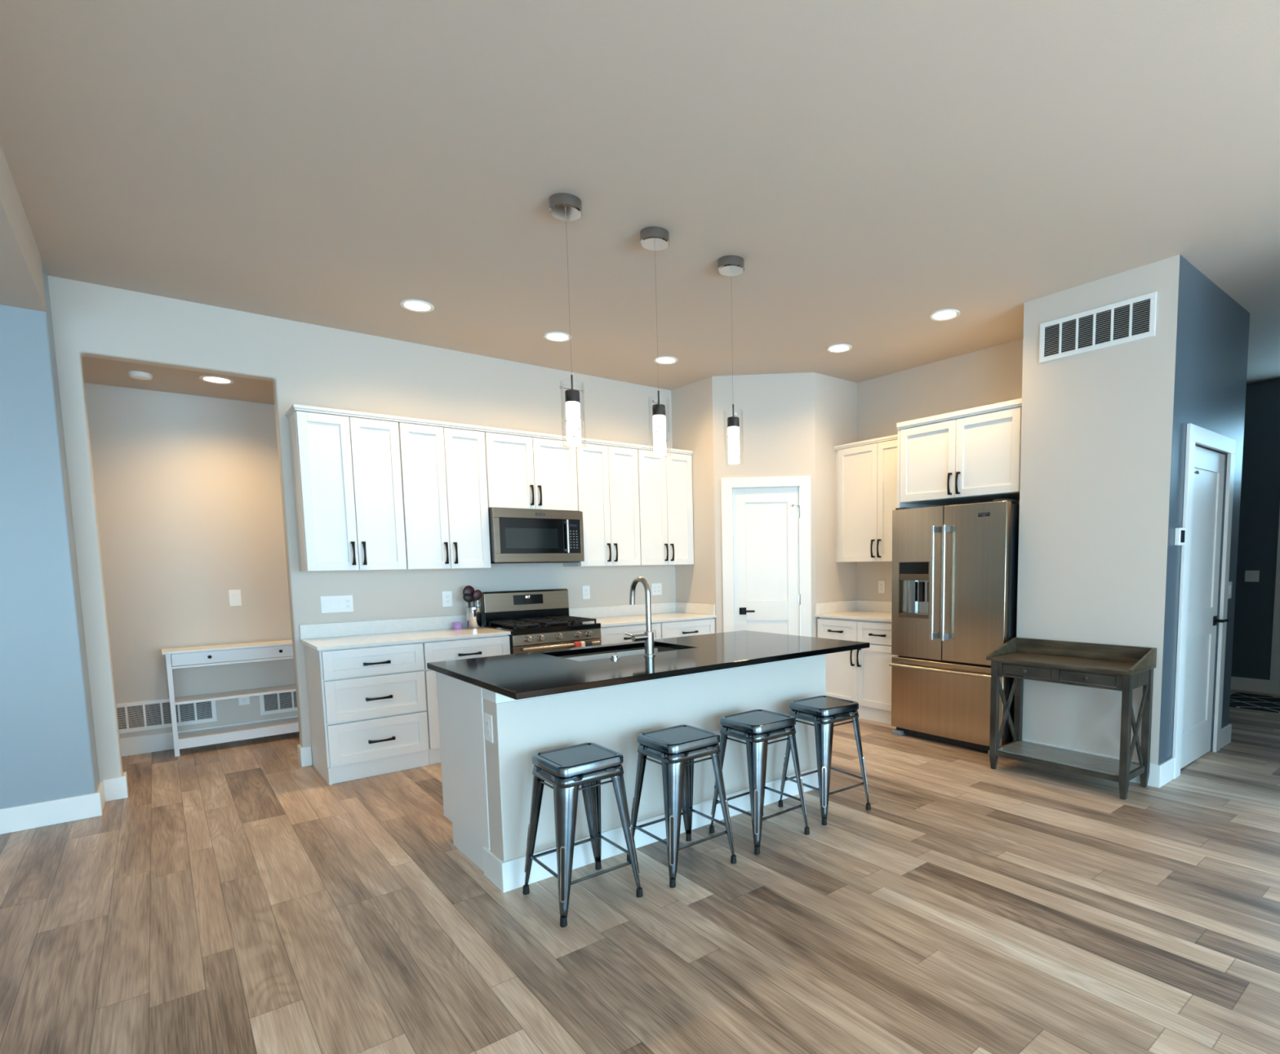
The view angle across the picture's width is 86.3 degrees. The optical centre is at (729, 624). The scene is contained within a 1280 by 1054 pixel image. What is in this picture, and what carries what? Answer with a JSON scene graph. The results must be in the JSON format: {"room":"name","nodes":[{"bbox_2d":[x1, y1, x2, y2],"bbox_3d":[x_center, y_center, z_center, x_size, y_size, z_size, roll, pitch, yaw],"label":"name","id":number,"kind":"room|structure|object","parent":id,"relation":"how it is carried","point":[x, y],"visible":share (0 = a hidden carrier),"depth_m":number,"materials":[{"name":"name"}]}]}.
{"room":"kitchen","nodes":[
{"label":"kitchen","id":0,"kind":"room"},
{"bbox_2d":[0,143,46,311],"bbox_3d":[-2.366,-1.489,-1.001,3.995,0.391,8.890,-5,7,-40],"label":"ceiling","id":1,"kind":"structure","parent":0,"point":[21,278],"depth_m":3.14,"materials":[{"name":"beige paint"}]},
{"bbox_2d":[0,257,99,808],"bbox_3d":[-5.369,-0.309,2.691,3.995,3.215,0.470,-5,7,-40],"label":"wall","id":2,"kind":"structure","parent":0,"point":[48,746],"depth_m":3.72,"materials":[{"name":"blue paint"}]},
{"bbox_2d":[0,779,105,834],"bbox_3d":[-5.237,1.173,2.803,3.891,0.138,0.326,-5,7,-40],"label":"baseboard","id":3,"kind":"structure","parent":2,"relation":"attached to","point":[28,816],"depth_m":3.80,"materials":[{"name":"white paint"}]},
{"bbox_2d":[81,356,274,404],"bbox_3d":[-3.744,-1.838,4.985,2.600,0.108,1.179,-5,7,-40],"label":"ceiling","id":4,"kind":"structure","parent":0,"point":[95,371],"depth_m":4.96,"materials":[{"name":"beige paint"}]},
{"bbox_2d":[127,370,152,379],"bbox_3d":[-4.121,-1.737,4.737,0.132,0.036,0.132,-5,7,-40],"label":"smoke detector","id":5,"kind":"object","parent":4,"relation":"attached to","point":[133,374],"visible":1,"depth_m":4.70,"materials":[{"name":"white plastic"}]},
{"bbox_2d":[199,375,234,384],"bbox_3d":[-3.718,-1.772,4.911,0.204,0.010,0.204,-5,7,-40],"label":"recessed light","id":6,"kind":"object","parent":4,"relation":"attached to","point":[211,379],"visible":1,"depth_m":4.90,"materials":[{"name":"white paint"}]},
{"bbox_2d":[84,382,297,738],"bbox_3d":[-3.761,-0.452,5.158,2.840,2.900,1.300,-5,7,-40],"label":"wall","id":7,"kind":"structure","parent":0,"point":[188,487],"depth_m":5.38,"materials":[{"name":"beige paint"}]},
{"bbox_2d":[116,697,217,733],"bbox_3d":[-4.470,0.705,5.333,0.682,0.230,0.010,-5,7,-40],"label":"air vent","id":8,"kind":"object","parent":7,"relation":"attached to","point":[139,716],"visible":0.75,"depth_m":5.32,"materials":[{"name":"white metal"}]},
{"bbox_2d":[120,715,297,756],"bbox_3d":[-4.076,0.892,5.679,2.600,0.138,0.016,-5,7,-40],"label":"baseboard","id":9,"kind":"structure","parent":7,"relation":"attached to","point":[161,741],"depth_m":5.30,"materials":[{"name":"white paint"}]},
{"bbox_2d":[228,589,241,606],"bbox_3d":[-4.082,-0.217,5.591,0.080,0.135,0.010,-5,7,-40],"label":"light switch","id":10,"kind":"object","parent":7,"relation":"attached to","point":[235,599],"visible":1,"depth_m":5.59,"materials":[{"name":"white plastic"}]},
{"bbox_2d":[238,696,249,705],"bbox_3d":[-4.066,0.616,5.671,0.076,0.120,0.008,-5,7,-40],"label":"wall outlet","id":11,"kind":"object","parent":7,"relation":"attached to","point":[242,700],"visible":0.69,"depth_m":5.67,"materials":[{"name":"white plastic"}]},
{"bbox_2d":[241,697,246,702],"bbox_3d":[-4.064,0.616,5.669,0.033,0.068,0.002,-5,7,-40],"label":"socket","id":12,"kind":"object","parent":11,"relation":"attached to","point":[243,699],"depth_m":5.67,"materials":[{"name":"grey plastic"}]},
{"bbox_2d":[259,691,297,715],"bbox_3d":[-3.724,0.636,5.963,0.682,0.230,0.010,-5,7,-40],"label":"air vent","id":13,"kind":"object","parent":7,"relation":"attached to","point":[276,703],"visible":0.3,"depth_m":5.83,"materials":[{"name":"white metal"}]},
{"bbox_2d":[47,275,675,780],"bbox_3d":[-2.286,-0.612,5.466,4.570,3.215,0.120,-5,7,-40],"label":"wall","id":14,"kind":"structure","parent":0,"point":[307,364],"depth_m":4.84,"materials":[{"name":"beige paint"}]},
{"bbox_2d":[102,771,128,801],"bbox_3d":[-3.851,1.019,4.251,0.106,0.138,0.136,-5,7,-40],"label":"baseboard","id":15,"kind":"structure","parent":14,"relation":"attached to","point":[117,788],"depth_m":4.20,"materials":[{"name":"white paint"}]},
{"bbox_2d":[297,744,312,766],"bbox_3d":[-3.076,0.947,4.905,0.067,0.138,0.136,-5,7,-40],"label":"baseboard","id":16,"kind":"structure","parent":14,"relation":"attached to","point":[304,753],"depth_m":4.86,"materials":[{"name":"white paint"}]},
{"bbox_2d":[320,595,353,613],"bbox_3d":[-2.857,-0.147,4.930,0.208,0.122,0.011,-5,7,-40],"label":"switch plate","id":17,"kind":"object","parent":14,"relation":"attached to","point":[342,603],"visible":1,"depth_m":4.92,"materials":[{"name":"white plastic"}]},
{"bbox_2d":[345,599,351,608],"bbox_3d":[-2.803,-0.151,4.975,0.033,0.068,0.002,-5,7,-40],"label":"socket","id":18,"kind":"object","parent":17,"relation":"attached to","point":[348,602],"depth_m":4.98,"materials":[{"name":"grey plastic"}]},
{"bbox_2d":[288,410,406,571],"bbox_3d":[-2.682,-0.908,4.786,0.627,1.051,0.364,-5,7,-40],"label":"upper cabinet","id":19,"kind":"object","parent":14,"relation":"attached to","point":[347,475],"visible":1,"depth_m":4.66,"materials":[{"name":"white paint"}]},
{"bbox_2d":[285,404,693,454],"bbox_3d":[-1.703,-1.544,5.588,3.267,0.036,0.334,-5,7,-40],"label":"crown molding","id":20,"kind":"structure","parent":19,"relation":"on","point":[294,407],"depth_m":5.08,"materials":[{"name":"white paint"}]},
{"bbox_2d":[299,614,466,639],"bbox_3d":[-2.552,0.012,5.195,1.272,0.102,0.018,-5,7,-40],"label":"backsplash","id":21,"kind":"structure","parent":14,"relation":"attached to","point":[395,625],"depth_m":5.10,"materials":[{"name":"stone"}]},
{"bbox_2d":[398,422,490,569],"bbox_3d":[-2.206,-0.952,5.187,0.617,1.051,0.364,-5,7,-40],"label":"upper cabinet","id":22,"kind":"object","parent":14,"relation":"attached to","point":[443,470],"visible":0.99,"depth_m":5.07,"materials":[{"name":"white paint"}]},
{"bbox_2d":[441,591,453,606],"bbox_3d":[-2.263,-0.203,5.433,0.078,0.124,0.008,-5,7,-40],"label":"wall outlet","id":23,"kind":"object","parent":14,"relation":"attached to","point":[446,595],"visible":1,"depth_m":5.43,"materials":[{"name":"white plastic"}]},
{"bbox_2d":[444,594,449,603],"bbox_3d":[-2.261,-0.203,5.431,0.033,0.068,0.002,-5,7,-40],"label":"socket","id":24,"kind":"object","parent":23,"relation":"attached to","point":[446,596],"depth_m":5.43,"materials":[{"name":"grey plastic"}]},
{"bbox_2d":[484,431,577,511],"bbox_3d":[-1.678,-1.236,5.614,0.774,0.580,0.364,-5,7,-40],"label":"upper cabinet","id":25,"kind":"object","parent":14,"relation":"attached to","point":[522,472],"visible":0.82,"depth_m":5.49,"materials":[{"name":"white paint"}]},
{"bbox_2d":[488,507,584,563],"bbox_3d":[-1.646,-0.727,5.633,0.768,0.433,0.432,-5,7,-40],"label":"microwave","id":26,"kind":"object","parent":25,"relation":"attached to","point":[517,535],"visible":0.99,"depth_m":5.47,"materials":[{"name":"grey metal"}]},
{"bbox_2d":[582,585,590,599],"bbox_3d":[-1.317,-0.293,6.231,0.078,0.124,0.008,-5,7,-40],"label":"wall outlet","id":27,"kind":"object","parent":14,"relation":"attached to","point":[585,588],"visible":1,"depth_m":6.23,"materials":[{"name":"white plastic"}]},
{"bbox_2d":[584,588,587,595],"bbox_3d":[-1.315,-0.293,6.229,0.033,0.068,0.002,-5,7,-40],"label":"socket","id":28,"kind":"object","parent":27,"relation":"attached to","point":[585,589],"depth_m":6.23,"materials":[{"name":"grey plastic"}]},
{"bbox_2d":[563,442,640,566],"bbox_3d":[-1.143,-1.051,6.084,0.615,1.051,0.364,-5,7,-40],"label":"upper cabinet","id":29,"kind":"object","parent":14,"relation":"attached to","point":[608,494],"visible":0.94,"depth_m":5.97,"materials":[{"name":"white paint"}]},
{"bbox_2d":[568,601,715,617],"bbox_3d":[-0.809,-0.113,6.260,1.242,0.102,0.638,-5,7,-40],"label":"backsplash","id":30,"kind":"structure","parent":14,"relation":"attached to","point":[675,606],"depth_m":6.52,"materials":[{"name":"stone"}]},
{"bbox_2d":[651,582,662,595],"bbox_3d":[-0.720,-0.348,6.733,0.120,0.118,0.008,-5,7,-40],"label":"wall outlet","id":31,"kind":"object","parent":14,"relation":"attached to","point":[656,588],"visible":1,"depth_m":6.73,"materials":[{"name":"white plastic"}]},
{"bbox_2d":[657,585,660,592],"bbox_3d":[-0.701,-0.350,6.746,0.033,0.068,0.002,-5,7,-40],"label":"socket","id":32,"kind":"object","parent":31,"relation":"attached to","point":[658,586],"depth_m":6.74,"materials":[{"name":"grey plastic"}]},
{"bbox_2d":[637,448,693,565],"bbox_3d":[-0.673,-1.095,6.479,0.612,1.051,0.364,-5,7,-40],"label":"upper cabinet","id":33,"kind":"object","parent":14,"relation":"attached to","point":[665,482],"visible":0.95,"depth_m":6.36,"materials":[{"name":"white paint"}]},
{"bbox_2d":[0,0,1279,390],"bbox_3d":[2.495,-2.111,3.367,9.125,0.100,9.320,-5,7,-40],"label":"ceiling","id":34,"kind":"structure","parent":0,"point":[873,168],"depth_m":2.88,"materials":[{"name":"beige paint"}]},
{"bbox_2d":[400,299,434,312],"bbox_3d":[-2.039,-2.079,4.424,0.204,0.010,0.204,-5,7,-40],"label":"recessed light","id":35,"kind":"object","parent":34,"relation":"in","point":[416,305],"visible":1,"depth_m":4.41,"materials":[{"name":"white paint"}]},
{"bbox_2d":[543,331,571,342],"bbox_3d":[-1.285,-2.150,5.067,0.204,0.010,0.204,-5,7,-40],"label":"recessed light","id":36,"kind":"object","parent":34,"relation":"in","point":[557,336],"visible":0.98,"depth_m":5.05,"materials":[{"name":"white paint"}]},
{"bbox_2d":[548,192,586,447],"bbox_3d":[-0.762,-1.425,3.240,0.152,1.140,0.152,-5,7,-40],"label":"pendant light","id":37,"kind":"object","parent":34,"relation":"hanging from","point":[566,206],"visible":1,"depth_m":3.24,"materials":[{"name":"white glass"}]},
{"bbox_2d":[564,374,580,403],"bbox_3d":[-0.758,-1.136,3.267,0.070,0.130,0.070,-5,7,-40],"label":"socket","id":38,"kind":"object","parent":37,"relation":"attached to","point":[571,396],"depth_m":3.24,"materials":[{"name":"black metal"}]},
{"bbox_2d":[640,226,671,456],"bbox_3d":[-0.378,-1.460,3.564,0.152,1.140,0.152,1,6,21],"label":"pendant light","id":39,"kind":"object","parent":34,"relation":"hanging from","point":[655,238],"visible":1,"depth_m":3.56,"materials":[{"name":"white glass"}]},
{"bbox_2d":[652,390,665,416],"bbox_3d":[-0.373,-1.172,3.591,0.070,0.130,0.070,1,6,21],"label":"socket","id":40,"kind":"object","parent":39,"relation":"attached to","point":[658,410],"depth_m":3.57,"materials":[{"name":"black metal"}]},
{"bbox_2d":[653,355,678,364],"bbox_3d":[-0.533,-2.219,5.694,0.204,0.010,0.204,-5,7,-40],"label":"recessed light","id":41,"kind":"object","parent":34,"relation":"in","point":[663,359],"visible":0.96,"depth_m":5.69,"materials":[{"name":"white paint"}]},
{"bbox_2d":[717,254,744,463],"bbox_3d":[0.019,-1.497,3.899,0.152,1.140,0.152,-2,5,-13],"label":"pendant light","id":42,"kind":"object","parent":34,"relation":"hanging from","point":[731,265],"visible":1,"depth_m":3.90,"materials":[{"name":"white glass"}]},
{"bbox_2d":[727,404,739,427],"bbox_3d":[0.024,-1.209,3.926,0.070,0.130,0.070,-2,5,-13],"label":"socket","id":43,"kind":"object","parent":42,"relation":"attached to","point":[733,421],"depth_m":3.90,"materials":[{"name":"black metal"}]},
{"bbox_2d":[826,343,852,352],"bbox_3d":[0.885,-2.220,5.449,0.204,0.010,0.204,-5,7,-40],"label":"recessed light","id":44,"kind":"object","parent":34,"relation":"in","point":[838,348],"visible":1,"depth_m":5.43,"materials":[{"name":"white paint"}]},
{"bbox_2d":[928,309,959,320],"bbox_3d":[1.510,-2.165,4.742,0.204,0.010,0.204,-5,7,-40],"label":"recessed light","id":45,"kind":"object","parent":34,"relation":"in","point":[944,314],"visible":1,"depth_m":4.73,"materials":[{"name":"white paint"}]},
{"bbox_2d":[0,688,1279,1053],"bbox_3d":[0.591,1.184,2.976,13.000,0.100,10.800,-5,7,-40],"label":"floor","id":46,"kind":"structure","parent":0,"point":[237,900],"depth_m":2.66,"materials":[{"name":"brown wood"}]},
{"bbox_2d":[161,639,298,756],"bbox_3d":[-3.941,0.567,5.544,1.032,0.806,0.313,-5,7,-40],"label":"console table","id":47,"kind":"object","parent":46,"relation":"on","point":[201,655],"visible":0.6,"depth_m":5.38,"materials":[{"name":"paint"}]},
{"bbox_2d":[174,684,296,704],"bbox_3d":[-3.947,0.565,5.550,0.931,0.017,0.275,-5,7,-40],"label":"shelf","id":48,"kind":"object","parent":47,"relation":"attached to","point":[251,692],"depth_m":5.45,"materials":[{"name":"white paint"}]},
{"bbox_2d":[177,716,298,741],"bbox_3d":[-3.942,0.850,5.576,0.931,0.014,0.275,-5,7,-40],"label":"shelf","id":49,"kind":"object","parent":47,"relation":"attached to","point":[206,735],"depth_m":5.48,"materials":[{"name":"white paint"}]},
{"bbox_2d":[303,641,429,785],"bbox_3d":[-2.563,0.571,4.799,0.628,0.889,0.672,-5,7,-40],"label":"base cabinet","id":50,"kind":"object","parent":46,"relation":"on","point":[367,708],"visible":0.99,"depth_m":4.57,"materials":[{"name":"white paint"}]},
{"bbox_2d":[299,614,511,650],"bbox_3d":[-2.348,0.042,4.957,1.272,0.126,0.648,-5,7,-40],"label":"countertop","id":51,"kind":"structure","parent":50,"relation":"on","point":[328,636],"depth_m":4.97,"materials":[{"name":"stone"}]},
{"bbox_2d":[452,622,462,629],"bbox_3d":[-2.175,0.010,5.418,0.074,0.052,0.074,-5,7,-40],"label":"jar","id":52,"kind":"object","parent":51,"relation":"on","point":[456,625],"visible":1,"depth_m":5.39,"materials":[{"name":"plastic"}]},
{"bbox_2d":[466,606,481,628],"bbox_3d":[-2.064,-0.055,5.468,0.108,0.170,0.108,-5,7,-40],"label":"utensil holder","id":53,"kind":"object","parent":51,"relation":"on","point":[473,614],"visible":0.93,"depth_m":5.42,"materials":[{"name":"silver metal"}]},
{"bbox_2d":[462,593,473,608],"bbox_3d":[-2.080,-0.111,5.410,0.080,0.270,0.040,-5,7,-40],"label":"ladle","id":54,"kind":"object","parent":53,"relation":"in","point":[468,597],"visible":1,"depth_m":5.39,"materials":[{"name":"black plastic"}]},
{"bbox_2d":[462,585,474,607],"bbox_3d":[-2.091,-0.146,5.453,0.096,0.331,0.032,-5,7,-40],"label":"serving spoon","id":55,"kind":"object","parent":53,"relation":"in","point":[469,589],"visible":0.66,"depth_m":5.43,"materials":[{"name":"black plastic"}]},
{"bbox_2d":[472,589,481,607],"bbox_3d":[-2.023,-0.130,5.449,0.072,0.298,0.028,-5,7,-40],"label":"spoon","id":56,"kind":"object","parent":53,"relation":"in","point":[477,594],"visible":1,"depth_m":5.43,"materials":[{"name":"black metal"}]},
{"bbox_2d":[422,635,510,764],"bbox_3d":[-2.085,0.527,5.202,0.622,0.889,0.672,-5,7,-40],"label":"base cabinet","id":57,"kind":"object","parent":46,"relation":"on","point":[491,646],"visible":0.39,"depth_m":4.85,"materials":[{"name":"white paint"}]},
{"bbox_2d":[480,588,601,653],"bbox_3d":[-1.529,0.326,5.602,0.753,1.199,0.703,-5,7,-40],"label":"gas range","id":58,"kind":"object","parent":46,"relation":"on","point":[536,620],"visible":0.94,"depth_m":5.55,"materials":[{"name":"grey metal"}]},
{"bbox_2d":[484,621,600,635],"bbox_3d":[-1.536,0.021,5.576,0.753,0.040,0.587,-5,7,-40],"label":"cooktop","id":59,"kind":"object","parent":58,"relation":"in","point":[571,627],"depth_m":5.38,"materials":[{"name":"black metal"}]},
{"bbox_2d":[573,640,592,648],"bbox_3d":[-1.175,0.310,5.456,0.150,0.346,0.041,-5,7,-40],"label":"dish towel","id":60,"kind":"object","parent":58,"relation":"hanging from","point":[584,643],"visible":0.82,"depth_m":5.43,"materials":[{"name":"red fabric"}]},
{"bbox_2d":[522,742,643,927],"bbox_3d":[-0.633,0.853,2.873,0.380,0.617,0.380,-5,7,-40],"label":"bar stool","id":61,"kind":"object","parent":46,"relation":"on","point":[567,768],"visible":1,"depth_m":2.80,"materials":[{"name":"grey metal"}]},
{"bbox_2d":[600,622,661,644],"bbox_3d":[-1.025,0.428,6.096,0.621,0.889,0.672,-5,7,-40],"label":"base cabinet","id":62,"kind":"object","parent":46,"relation":"on","point":[609,634],"visible":0.21,"depth_m":5.79,"materials":[{"name":"white paint"}]},
{"bbox_2d":[568,601,715,626],"bbox_3d":[-0.805,-0.101,6.258,1.242,0.126,0.648,-5,7,-40],"label":"countertop","id":63,"kind":"structure","parent":62,"relation":"on","point":[622,615],"depth_m":6.41,"materials":[{"name":"stone"}]},
{"bbox_2d":[435,647,826,892],"bbox_3d":[-0.450,0.623,3.888,2.115,0.884,0.842,-5,7,-40],"label":"kitchen island","id":64,"kind":"object","parent":46,"relation":"on","point":[487,785],"visible":0.54,"depth_m":3.29,"materials":[{"name":"beige paint"}]},
{"bbox_2d":[484,712,493,742],"bbox_3d":[-1.049,0.451,2.950,0.008,0.122,0.084,-5,7,-40],"label":"wall outlet","id":65,"kind":"object","parent":64,"relation":"attached to","point":[487,717],"visible":1,"depth_m":2.94,"materials":[{"name":"white plastic"}]},
{"bbox_2d":[485,719,489,736],"bbox_3d":[-1.051,0.451,2.948,0.002,0.068,0.033,-5,7,-40],"label":"socket","id":66,"kind":"object","parent":65,"relation":"attached to","point":[487,721],"depth_m":2.95,"materials":[{"name":"grey plastic"}]},
{"bbox_2d":[426,630,869,699],"bbox_3d":[-0.362,0.163,3.797,2.211,0.046,1.135,-5,7,-40],"label":"island countertop","id":67,"kind":"structure","parent":64,"relation":"on","point":[518,676],"depth_m":3.45,"materials":[{"name":"black stone"}]},
{"bbox_2d":[557,645,679,657],"bbox_3d":[-0.621,0.281,3.918,0.790,0.201,0.475,-5,7,-40],"label":"sink","id":68,"kind":"object","parent":67,"relation":"in","point":[660,648],"visible":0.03,"depth_m":4.17,"materials":[{"name":"metal"}]},
{"bbox_2d":[624,576,655,656],"bbox_3d":[-0.524,-0.043,3.656,0.178,0.427,0.205,-5,7,-40],"label":"faucet","id":69,"kind":"object","parent":67,"relation":"on","point":[647,637],"visible":1,"depth_m":3.63,"materials":[{"name":"silver metal"}]},
{"bbox_2d":[626,724,736,888],"bbox_3d":[-0.231,0.818,3.179,0.380,0.617,0.380,-5,7,-40],"label":"bar stool","id":70,"kind":"object","parent":46,"relation":"on","point":[677,747],"visible":0.94,"depth_m":3.08,"materials":[{"name":"grey metal"}]},
{"bbox_2d":[658,617,715,638],"bbox_3d":[-0.552,0.385,6.495,0.616,0.889,0.672,-5,7,-40],"label":"drawer","id":71,"kind":"object","parent":46,"relation":"on","point":[676,628],"visible":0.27,"depth_m":6.23,"materials":[{"name":"white paint"}]},
{"bbox_2d":[709,709,809,854],"bbox_3d":[0.151,0.783,3.502,0.380,0.617,0.380,-5,7,-40],"label":"bar stool","id":72,"kind":"object","parent":46,"relation":"on","point":[756,727],"visible":0.94,"depth_m":3.37,"materials":[{"name":"grey metal"}]},
{"bbox_2d":[777,695,871,825],"bbox_3d":[0.539,0.745,3.847,0.380,0.617,0.380,-5,7,-37],"label":"bar stool","id":73,"kind":"object","parent":46,"relation":"on","point":[824,711],"visible":0.98,"depth_m":3.71,"materials":[{"name":"grey metal"}]},
{"bbox_2d":[817,617,896,724],"bbox_3d":[1.347,0.381,6.194,0.652,0.889,0.933,-5,7,-40],"label":"base cabinet","id":74,"kind":"object","parent":46,"relation":"on","point":[863,676],"visible":0.52,"depth_m":5.96,"materials":[{"name":"white paint"}]},
{"bbox_2d":[813,600,891,622],"bbox_3d":[1.342,-0.127,6.163,0.630,0.126,0.956,-5,7,-40],"label":"countertop","id":75,"kind":"structure","parent":74,"relation":"on","point":[864,610],"depth_m":6.43,"materials":[{"name":"stone"}]},
{"bbox_2d":[895,429,939,728],"bbox_3d":[1.637,-0.365,5.750,0.675,2.446,0.022,-5,7,-40],"label":"panel","id":76,"kind":"object","parent":46,"relation":"on","point":[899,504],"visible":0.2,"depth_m":5.47,"materials":[{"name":"white paint"}]},
{"bbox_2d":[888,498,1019,756],"bbox_3d":[1.873,-0.010,5.295,0.852,1.815,0.946,-5,7,-40],"label":"refrigerator","id":77,"kind":"object","parent":46,"relation":"on","point":[955,566],"visible":0.87,"depth_m":5.00,"materials":[{"name":"grey metal"}]},
{"bbox_2d":[986,636,1156,799],"bbox_3d":[2.143,0.557,4.314,0.398,0.856,0.882,-5,7,-40],"label":"console table","id":78,"kind":"object","parent":46,"relation":"on","point":[1126,668],"visible":1,"depth_m":4.22,"materials":[{"name":"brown wood"}]},
{"bbox_2d":[996,740,1139,776],"bbox_3d":[2.159,0.854,4.337,0.324,0.012,0.773,-5,7,-40],"label":"shelf","id":79,"kind":"object","parent":78,"relation":"attached to","point":[1083,763],"depth_m":4.29,"materials":[{"name":"grey wood"}]},
{"bbox_2d":[1229,692,1279,712],"bbox_3d":[5.335,0.768,6.090,0.800,0.010,1.450,-5,7,-40],"label":"entry rug","id":80,"kind":"object","parent":46,"relation":"on","point":[1237,700],"visible":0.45,"depth_m":6.42,"materials":[{"name":"black fabric"}]},
{"bbox_2d":[671,372,857,637],"bbox_3d":[0.341,-0.759,6.623,1.991,3.115,0.621,0,5,6],"label":"wall","id":81,"kind":"structure","parent":0,"point":[835,398],"depth_m":6.31,"materials":[{"name":"beige paint"}]},
{"bbox_2d":[732,487,799,635],"bbox_3d":[0.368,-0.228,6.373,0.642,2.086,0.091,0,5,5],"label":"door","id":82,"kind":"structure","parent":81,"relation":"in","point":[766,521],"depth_m":6.36,"materials":[{"name":"white paint"}]},
{"bbox_2d":[720,475,811,636],"bbox_3d":[0.358,-0.275,6.405,0.826,2.190,0.130,0,5,5],"label":"trim","id":83,"kind":"structure","parent":81,"relation":"attached to","point":[803,482],"depth_m":6.30,"materials":[{"name":"white paint"}]},
{"bbox_2d":[814,600,891,613],"bbox_3d":[1.345,-0.139,6.165,0.620,0.102,0.956,-5,7,-40],"label":"backsplash","id":84,"kind":"structure","parent":81,"relation":"attached to","point":[853,605],"depth_m":6.52,"materials":[{"name":"stone"}]},
{"bbox_2d":[857,338,1022,601],"bbox_3d":[1.996,-0.721,5.906,0.119,3.115,2.125,-5,7,-40],"label":"wall","id":85,"kind":"structure","parent":0,"point":[993,375],"depth_m":5.96,"materials":[{"name":"beige paint"}]},
{"bbox_2d":[835,439,897,562],"bbox_3d":[1.422,-1.099,6.157,0.376,1.051,0.954,-5,7,-40],"label":"upper cabinet","id":86,"kind":"object","parent":85,"relation":"attached to","point":[868,473],"depth_m":6.15,"materials":[{"name":"white paint"}]},
{"bbox_2d":[878,580,884,593],"bbox_3d":[1.460,-0.358,6.482,0.008,0.122,0.080,-5,7,-40],"label":"wall outlet","id":87,"kind":"object","parent":85,"relation":"attached to","point":[881,583],"visible":1,"depth_m":6.48,"materials":[{"name":"white plastic"}]},
{"bbox_2d":[899,406,1022,506],"bbox_3d":[1.934,-1.262,5.263,0.720,0.580,0.994,-5,7,-40],"label":"upper cabinet","id":88,"kind":"object","parent":85,"relation":"attached to","point":[975,459],"visible":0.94,"depth_m":5.03,"materials":[{"name":"white paint"}]},
{"bbox_2d":[834,398,1022,450],"bbox_3d":[1.631,-1.606,5.608,0.691,0.050,1.999,-5,7,-40],"label":"crown molding","id":89,"kind":"structure","parent":88,"relation":"on","point":[1015,403],"depth_m":5.11,"materials":[{"name":"white paint"}]},
{"bbox_2d":[1016,254,1249,764],"bbox_3d":[2.576,-0.662,5.167,1.493,3.115,1.818,-5,7,-40],"label":"wall","id":90,"kind":"structure","parent":0,"point":[1096,425],"depth_m":4.29,"materials":[{"name":"beige paint"}]},
{"bbox_2d":[1039,291,1156,363],"bbox_3d":[2.277,-1.838,4.222,0.010,0.250,0.682,-5,7,-40],"label":"air vent","id":91,"kind":"object","parent":90,"relation":"in","point":[1132,319],"visible":1,"depth_m":4.20,"materials":[{"name":"white metal"}]},
{"bbox_2d":[1013,724,1231,787],"bbox_3d":[2.605,0.820,5.296,1.525,0.138,1.834,-5,7,-40],"label":"baseboard","id":92,"kind":"structure","parent":90,"relation":"attached to","point":[1154,777],"depth_m":4.22,"materials":[{"name":"white paint"}]},
{"bbox_2d":[1174,527,1185,545],"bbox_3d":[2.724,-0.529,4.088,0.097,0.104,0.030,-5,7,-40],"label":"thermostat","id":93,"kind":"object","parent":90,"relation":"attached to","point":[1180,533],"visible":1,"depth_m":4.06,"materials":[{"name":"white plastic"}]},
{"bbox_2d":[1172,422,1235,778],"bbox_3d":[3.163,-0.151,4.498,0.970,2.200,0.022,-5,7,-40],"label":"trim","id":94,"kind":"structure","parent":90,"relation":"attached to","point":[1197,434],"depth_m":4.28,"materials":[{"name":"white paint"}]},
{"bbox_2d":[1180,445,1228,768],"bbox_3d":[3.171,-0.105,4.525,0.838,2.086,0.091,-5,7,-40],"label":"door","id":95,"kind":"structure","parent":90,"relation":"in","point":[1209,465],"depth_m":4.57,"materials":[{"name":"white paint"}]},
{"bbox_2d":[1227,581,1231,598],"bbox_3d":[3.616,-0.246,4.883,0.075,0.120,0.010,-5,7,-40],"label":"light switch","id":96,"kind":"object","parent":90,"relation":"attached to","point":[1229,593],"visible":0.93,"depth_m":4.87,"materials":[{"name":"white plastic"}]},
{"bbox_2d":[1231,377,1279,679],"bbox_3d":[6.670,-0.746,5.366,0.120,3.115,6.800,-5,7,-40],"label":"wall","id":97,"kind":"structure","parent":0,"point":[1260,500],"depth_m":6.83,"materials":[{"name":"black paint"}]},
{"bbox_2d":[1230,675,1269,693],"bbox_3d":[4.955,0.587,7.442,0.016,0.138,1.580,-5,7,-40],"label":"baseboard","id":98,"kind":"structure","parent":97,"relation":"attached to","point":[1255,685],"depth_m":6.96,"materials":[{"name":"white paint"}]},
{"bbox_2d":[1244,570,1259,582],"bbox_3d":[5.324,-0.489,6.889,0.010,0.115,0.118,-5,7,-40],"label":"switch plate","id":99,"kind":"object","parent":97,"relation":"attached to","point":[1250,575],"visible":1,"depth_m":6.89,"materials":[{"name":"grey plastic"}]},
{"bbox_2d":[1269,509,1279,694],"bbox_3d":[5.829,-0.338,6.299,0.022,2.160,1.180,-5,7,-40],"label":"trim","id":100,"kind":"structure","parent":97,"relation":"attached to","point":[1274,682],"depth_m":6.76,"materials":[{"name":"white paint"}]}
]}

